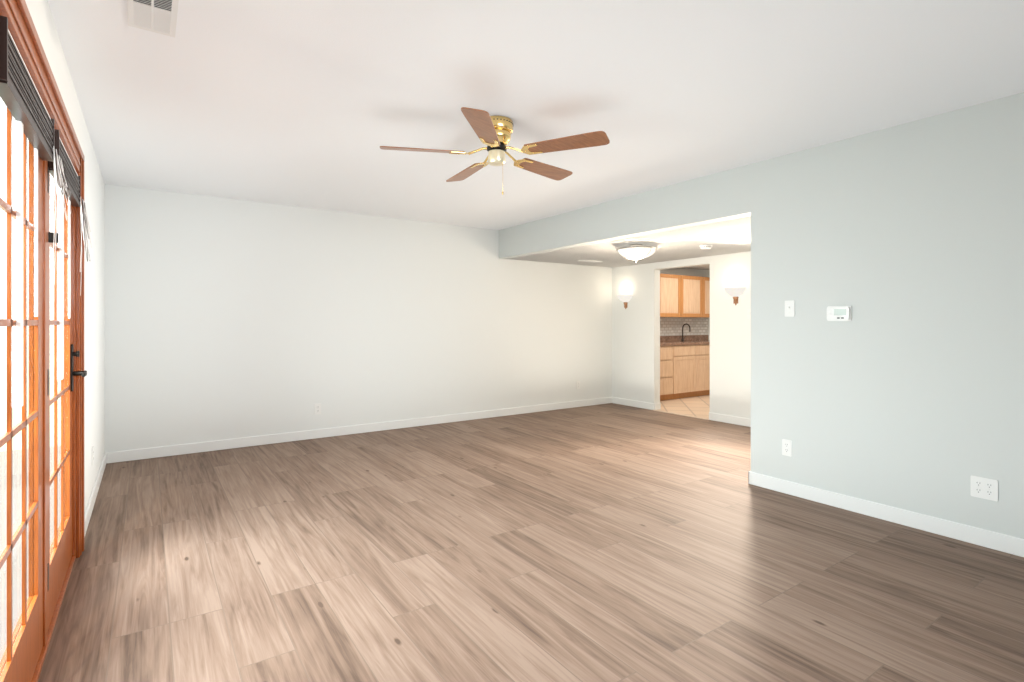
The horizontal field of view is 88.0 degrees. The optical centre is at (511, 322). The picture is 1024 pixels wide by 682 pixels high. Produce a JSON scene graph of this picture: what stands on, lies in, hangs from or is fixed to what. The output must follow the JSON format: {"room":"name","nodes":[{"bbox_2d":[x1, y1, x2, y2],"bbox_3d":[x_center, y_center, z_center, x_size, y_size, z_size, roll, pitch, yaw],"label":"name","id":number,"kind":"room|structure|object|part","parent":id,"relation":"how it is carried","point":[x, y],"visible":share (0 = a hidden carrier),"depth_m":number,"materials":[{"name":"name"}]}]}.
{"room":"empty living room","nodes":[
{"label":"empty living room","id":0,"kind":"room"},
{"bbox_2d":[25,0,104,513],"bbox_3d":[-1.386,0.010,1.425,0.050,2.440,8.020,0,0,-35],"label":"wall","id":1,"kind":"structure","parent":0,"point":[94,290],"depth_m":3.48,"materials":[{"name":"paint"}]},
{"bbox_2d":[0,15,70,681],"bbox_3d":[-1.520,0.225,1.687,0.101,1.961,0.998,0,0,-35],"label":"door","id":2,"kind":"structure","parent":1,"relation":"in","point":[27,147],"depth_m":1.64,"materials":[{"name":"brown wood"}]},
{"bbox_2d":[0,0,83,681],"bbox_3d":[-1.766,0.164,2.002,0.077,2.133,2.066,0,0,-35],"label":"door frame","id":3,"kind":"structure","parent":1,"relation":"attached to","point":[23,31],"depth_m":2.07,"materials":[{"name":"brown wood"}]},
{"bbox_2d":[48,129,91,628],"bbox_3d":[-2.028,0.225,2.429,0.104,1.961,0.945,0,0,-35],"label":"door","id":4,"kind":"structure","parent":1,"relation":"in","point":[62,373],"depth_m":2.35,"materials":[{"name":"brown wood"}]},
{"bbox_2d":[84,453,107,537],"bbox_3d":[-2.929,1.183,3.728,0.017,0.095,2.097,0,0,-34],"label":"baseboard","id":5,"kind":"structure","parent":1,"relation":"attached to","point":[89,509],"depth_m":3.58,"materials":[{"name":"white wood"}]},
{"bbox_2d":[105,184,611,452],"bbox_3d":[-1.052,0.010,6.430,6.170,2.440,0.150,0,0,-35],"label":"wall","id":6,"kind":"structure","parent":0,"point":[226,318],"depth_m":5.64,"materials":[{"name":"paint"}]},
{"bbox_2d":[314,403,320,414],"bbox_3d":[-2.066,0.920,5.637,0.070,0.115,0.008,0,0,-35],"label":"electrical outlet","id":7,"kind":"object","parent":6,"relation":"attached to","point":[317,409],"visible":1,"depth_m":5.63,"materials":[{"name":"white plastic"}]},
{"bbox_2d":[108,397,611,462],"bbox_3d":[-1.005,1.183,6.362,6.170,0.095,0.017,0,0,-34],"label":"baseboard","id":8,"kind":"structure","parent":6,"relation":"attached to","point":[155,452],"depth_m":5.68,"materials":[{"name":"white wood"}]},
{"bbox_2d":[38,403,1023,681],"bbox_3d":[1.156,1.260,3.173,6.220,0.060,8.020,0,0,-35],"label":"floor","id":9,"kind":"structure","parent":0,"point":[608,543],"depth_m":2.62,"materials":[{"name":"laminate"}]},
{"bbox_2d":[654,410,708,419],"bbox_3d":[2.245,1.226,7.070,0.050,0.008,0.890,0,0,-35],"label":"trim","id":10,"kind":"structure","parent":9,"relation":"on","point":[682,414],"depth_m":7.04,"materials":[{"name":"beige wood"}]},
{"bbox_2d":[709,412,750,426],"bbox_3d":[3.373,1.183,5.426,0.021,0.095,3.123,0,0,-34],"label":"baseboard","id":11,"kind":"structure","parent":9,"relation":"on","point":[712,416],"depth_m":6.45,"materials":[{"name":"white wood"}]},
{"bbox_2d":[48,0,1023,229],"bbox_3d":[0.353,-1.270,2.621,4.270,0.120,8.020,0,0,-35],"label":"ceiling","id":12,"kind":"structure","parent":0,"point":[315,104],"depth_m":2.73,"materials":[{"name":"paint"}]},
{"bbox_2d":[127,0,178,37],"bbox_3d":[-1.375,-1.205,2.028,0.160,0.008,0.400,0,0,-35],"label":"ceiling vent","id":13,"kind":"object","parent":12,"relation":"in","point":[158,16],"visible":1,"depth_m":2.08,"materials":[{"name":"white plastic"}]},
{"bbox_2d":[380,107,609,194],"bbox_3d":[-0.097,-0.989,3.226,1.316,0.442,1.297,0,0,-35],"label":"ceiling fan","id":14,"kind":"object","parent":12,"relation":"hanging from","point":[493,133],"visible":1,"depth_m":3.09,"materials":[{"name":"brown wood"}]},
{"bbox_2d":[510,216,750,267],"bbox_3d":[2.135,-0.900,5.623,2.070,0.120,5.090,0,0,-35],"label":"ceiling","id":15,"kind":"structure","parent":0,"point":[730,236],"depth_m":5.85,"materials":[{"name":"white paint"}]},
{"bbox_2d":[578,260,602,262],"bbox_3d":[1.063,-0.835,7.210,0.320,0.008,0.150,0,0,-35],"label":"ceiling vent","id":16,"kind":"object","parent":15,"relation":"in","point":[594,261],"visible":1,"depth_m":7.22,"materials":[{"name":"white plastic"}]},
{"bbox_2d":[616,244,656,261],"bbox_3d":[1.342,-0.744,5.727,0.426,0.192,0.426,0,0,-35],"label":"light","id":17,"kind":"object","parent":15,"relation":"attached to","point":[635,252],"visible":1,"depth_m":5.60,"materials":[{"name":"white glass"}]},
{"bbox_2d":[699,244,712,248],"bbox_3d":[2.099,-0.819,5.738,0.136,0.042,0.136,0,0,-35],"label":"smoke detector","id":18,"kind":"object","parent":15,"relation":"attached to","point":[705,246],"visible":1,"depth_m":5.69,"materials":[{"name":"white plastic"}]},
{"bbox_2d":[612,397,655,409],"bbox_3d":[1.776,1.183,7.753,0.017,0.095,0.793,0,0,-34],"label":"baseboard","id":19,"kind":"structure","parent":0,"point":[652,406],"depth_m":7.72,"materials":[{"name":"white wood"}]},
{"bbox_2d":[612,251,750,418],"bbox_3d":[2.861,0.070,6.171,0.254,2.320,5.170,0,0,-35],"label":"wall","id":20,"kind":"structure","parent":0,"point":[636,349],"depth_m":6.94,"materials":[{"name":"paint"}]},
{"bbox_3d":[1.639,-0.301,7.843,0.134,0.213,0.264,0,0,-35],"label":"sconce","id":21,"kind":"part","parent":20,"relation":"part of","materials":[{"name":"white glass"}]},
{"bbox_3d":[2.652,-0.311,6.368,0.134,0.213,0.264,0,0,-35],"label":"sconce","id":22,"kind":"part","parent":20,"relation":"part of","materials":[{"name":"white glass"}]},
{"bbox_2d":[747,309,750,318],"bbox_3d":[2.806,-0.100,6.248,0.017,0.115,0.070,0,0,-35],"label":"light switch","id":23,"kind":"object","parent":20,"relation":"attached to","point":[748,313],"visible":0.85,"depth_m":6.26,"materials":[{"name":"white plastic"}]},
{"bbox_2d":[659,395,709,418],"bbox_3d":[3.684,1.258,7.749,3.130,0.064,3.800,0,0,-35],"label":"floor","id":24,"kind":"structure","parent":0,"point":[697,406],"depth_m":7.74,"materials":[{"name":"beige tile"}]},
{"bbox_2d":[660,345,675,400],"bbox_3d":[2.209,0.794,8.489,0.519,0.859,0.603,0,0,-35],"label":"base cabinet","id":25,"kind":"object","parent":24,"relation":"on","point":[667,352],"depth_m":8.29,"materials":[{"name":"brown wood"}]},
{"bbox_2d":[676,345,699,398],"bbox_3d":[2.634,0.794,8.781,0.630,0.859,0.603,0,0,-35],"label":"base cabinet","id":26,"kind":"object","parent":24,"relation":"on","point":[684,357],"depth_m":8.57,"materials":[{"name":"brown wood"}]},
{"bbox_2d":[660,341,709,344],"bbox_3d":[2.743,0.345,8.847,2.576,0.040,0.617,0,0,-35],"label":"countertop","id":27,"kind":"structure","parent":26,"relation":"on","point":[661,342],"depth_m":8.64,"materials":[{"name":"brown stone"}]},
{"bbox_2d":[700,345,709,395],"bbox_3d":[3.079,0.794,9.087,0.689,0.859,0.603,0,0,-35],"label":"base cabinet","id":28,"kind":"object","parent":24,"relation":"on","point":[704,349],"depth_m":8.82,"materials":[{"name":"brown wood"}]},
{"bbox_2d":[660,268,709,339],"bbox_3d":[2.699,0.070,9.287,3.010,2.320,0.150,0,0,-35],"label":"wall","id":29,"kind":"structure","parent":0,"point":[689,272],"depth_m":9.54,"materials":[{"name":"paint"}]},
{"bbox_2d":[660,273,683,316],"bbox_3d":[2.502,-0.445,8.859,0.708,0.710,0.326,0,0,-35],"label":"upper cabinet","id":30,"kind":"object","parent":29,"relation":"attached to","point":[683,296],"depth_m":8.76,"materials":[{"name":"brown wood"}]},
{"bbox_2d":[660,333,707,340],"bbox_3d":[2.574,0.277,9.093,2.576,0.095,0.020,0,0,-35],"label":"backsplash","id":31,"kind":"structure","parent":29,"relation":"attached to","point":[703,336],"depth_m":9.48,"materials":[{"name":"stone"}]},
{"bbox_2d":[684,275,707,316],"bbox_3d":[2.984,-0.445,9.190,0.718,0.710,0.326,0,0,-35],"label":"upper cabinet","id":32,"kind":"object","parent":29,"relation":"attached to","point":[695,288],"depth_m":9.11,"materials":[{"name":"brown wood"}]},
{"bbox_2d":[708,277,709,316],"bbox_3d":[3.440,-0.445,9.503,0.644,0.710,0.326,0,0,-35],"label":"upper cabinet","id":33,"kind":"object","parent":29,"relation":"attached to","point":[708,277],"depth_m":9.33,"materials":[{"name":"brown wood"}]},
{"bbox_2d":[681,265,709,269],"bbox_3d":[3.733,-1.030,7.783,3.010,0.120,3.800,0,0,-35],"label":"ceiling","id":34,"kind":"structure","parent":0,"point":[703,267],"depth_m":9.33,"materials":[{"name":"paint"}]},
{"bbox_2d":[499,92,1023,538],"bbox_3d":[2.063,0.010,3.796,0.120,2.440,7.720,0,0,-35],"label":"wall","id":35,"kind":"structure","parent":0,"point":[903,388],"depth_m":3.30,"materials":[{"name":"paint"}]},
{"bbox_2d":[782,439,791,456],"bbox_3d":[1.976,0.900,3.809,0.008,0.115,0.070,0,0,-35],"label":"electrical outlet","id":36,"kind":"object","parent":35,"relation":"attached to","point":[786,447],"visible":1,"depth_m":3.81,"materials":[{"name":"white plastic"}]},
{"bbox_2d":[785,300,794,316],"bbox_3d":[1.983,-0.100,3.790,0.017,0.115,0.070,0,0,-35],"label":"light switch","id":37,"kind":"object","parent":35,"relation":"attached to","point":[789,308],"visible":1,"depth_m":3.79,"materials":[{"name":"white plastic"}]},
{"bbox_2d":[827,306,851,320],"bbox_3d":[2.165,-0.060,3.514,0.030,0.100,0.150,0,0,-35],"label":"thermostat","id":38,"kind":"object","parent":35,"relation":"attached to","point":[839,313],"visible":1,"depth_m":3.50,"materials":[{"name":"white plastic"}]},
{"bbox_2d":[748,471,1023,556],"bbox_3d":[2.999,1.183,2.311,0.017,0.095,4.213,0,0,-34],"label":"baseboard","id":39,"kind":"structure","parent":35,"relation":"attached to","point":[1009,544],"depth_m":3.24,"materials":[{"name":"white wood"}]},
{"bbox_2d":[970,475,997,500],"bbox_3d":[2.593,0.910,2.911,0.008,0.115,0.116,0,0,-35],"label":"double electrical outlet","id":40,"kind":"object","parent":35,"relation":"attached to","point":[984,488],"visible":1,"depth_m":2.91,"materials":[{"name":"white plastic"}]}
]}

